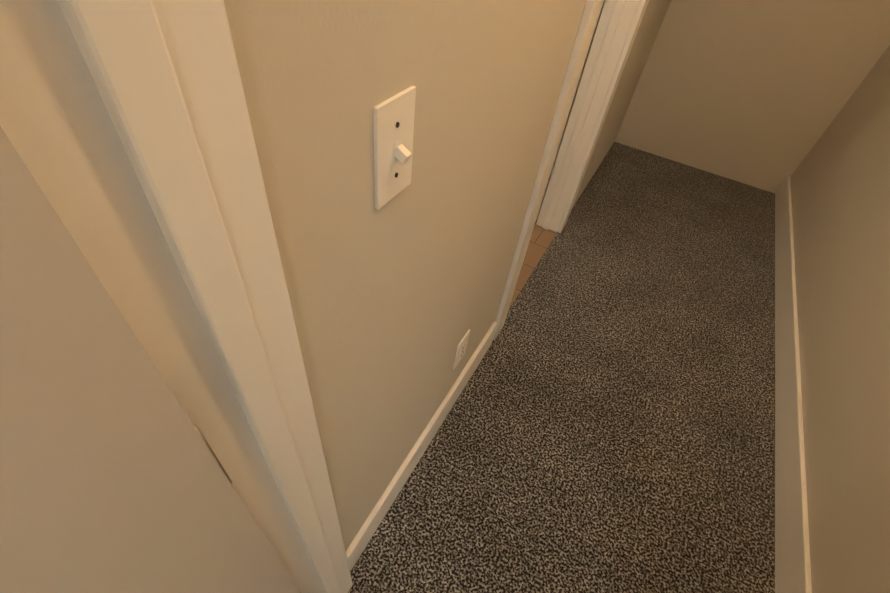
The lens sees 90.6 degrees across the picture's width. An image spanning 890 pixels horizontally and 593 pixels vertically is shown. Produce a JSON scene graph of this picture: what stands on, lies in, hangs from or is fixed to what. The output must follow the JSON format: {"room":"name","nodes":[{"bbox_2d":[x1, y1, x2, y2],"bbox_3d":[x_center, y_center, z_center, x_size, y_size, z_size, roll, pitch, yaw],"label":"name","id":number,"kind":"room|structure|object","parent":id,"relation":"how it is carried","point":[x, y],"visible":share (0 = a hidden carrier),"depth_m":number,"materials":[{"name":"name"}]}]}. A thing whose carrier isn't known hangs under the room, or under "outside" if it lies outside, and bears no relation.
{"room":"hallway","nodes":[
{"label":"hallway","id":0,"kind":"room"},
{"bbox_2d":[224,0,675,551],"bbox_3d":[0.567,-1.084,1.330,0.120,2.440,3.200,25,48,16],"label":"wall","id":1,"kind":"structure","parent":0,"point":[396,298],"depth_m":0.61,"materials":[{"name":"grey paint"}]},
{"bbox_2d":[373,86,415,209],"bbox_3d":[-0.049,-0.159,0.487,0.022,0.118,0.072,25,48,16],"label":"light switch","id":2,"kind":"object","parent":1,"relation":"attached to","point":[393,118],"visible":1,"depth_m":0.48,"materials":[{"name":"white plastic"}]},
{"bbox_2d":[453,329,469,368],"bbox_3d":[0.051,0.160,1.317,0.008,0.118,0.072,25,48,16],"label":"outlet","id":3,"kind":"object","parent":1,"relation":"attached to","point":[461,348],"visible":1,"depth_m":1.30,"materials":[{"name":"white plastic"}]},
{"bbox_2d":[493,0,648,339],"bbox_3d":[0.480,-0.870,1.315,0.152,2.149,0.996,25,48,16],"label":"door frame","id":4,"kind":"structure","parent":1,"relation":"attached to","point":[619,23],"depth_m":1.71,"materials":[{"name":"white wood"}]},
{"bbox_2d":[536,0,605,219],"bbox_3d":[0.267,-1.244,1.723,0.752,2.020,0.179,24,48,15],"label":"room door","id":5,"kind":"structure","parent":1,"relation":"in","point":[571,107],"depth_m":1.93,"materials":[{"name":"white wood"}]},
{"bbox_2d":[509,215,556,307],"bbox_3d":[-0.376,-0.367,2.245,1.670,0.047,1.210,25,48,16],"label":"floor","id":6,"kind":"structure","parent":0,"point":[541,239],"depth_m":2.19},
{"bbox_2d":[348,142,774,592],"bbox_3d":[0.799,2.060,0.080,3.680,0.050,8.100,25,48,16],"label":"floor carpet","id":7,"kind":"object","parent":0,"point":[607,425],"visible":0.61,"depth_m":1.56,"materials":[{"name":"grey carpet"}]},
{"bbox_2d":[616,0,889,192],"bbox_3d":[1.826,-1.760,2.158,1.050,2.440,0.120,25,48,16],"label":"wall","id":8,"kind":"structure","parent":0,"point":[737,90],"depth_m":2.58,"materials":[{"name":"grey paint"}]},
{"bbox_2d":[776,40,889,592],"bbox_3d":[1.613,-0.592,1.006,0.120,2.440,3.200,25,48,16],"label":"wall","id":9,"kind":"structure","parent":0,"point":[840,187],"depth_m":1.49,"materials":[{"name":"grey paint"}]},
{"bbox_3d":[1.386,0.504,-0.391,3.920,2.890,0.120,25,48,16],"label":"wall","id":10,"kind":"structure","parent":0,"visible":0},
{"bbox_2d":[0,126,300,592],"bbox_3d":[-0.317,0.367,0.089,0.179,2.018,0.750,21,47,12],"label":"hall door","id":11,"kind":"structure","parent":10,"relation":"in","point":[114,477],"depth_m":0.20,"materials":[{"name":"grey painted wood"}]},
{"bbox_2d":[0,0,352,592],"bbox_3d":[0.171,0.217,0.228,0.963,2.149,0.152,25,48,16],"label":"door frame","id":12,"kind":"structure","parent":10,"relation":"attached to","point":[126,126],"depth_m":0.24,"materials":[{"name":"white wood"}]},
{"bbox_3d":[0.151,2.039,-2.041,3.920,2.890,5.020,25,48,16],"label":"wall","id":13,"kind":"structure","parent":0,"visible":0},
{"bbox_2d":[346,322,496,570],"bbox_3d":[-0.033,0.412,1.420,0.015,0.128,0.910,25,48,16],"label":"baseboard","id":14,"kind":"structure","parent":13,"relation":"attached to","point":[364,535],"depth_m":1.31,"materials":[{"name":"white wood"}]},
{"bbox_2d":[775,176,811,592],"bbox_3d":[1.407,0.212,1.815,0.015,0.128,3.080,25,48,16],"label":"baseboard","id":15,"kind":"structure","parent":13,"relation":"attached to","point":[792,563],"depth_m":1.53,"materials":[{"name":"white wood"}]}
]}

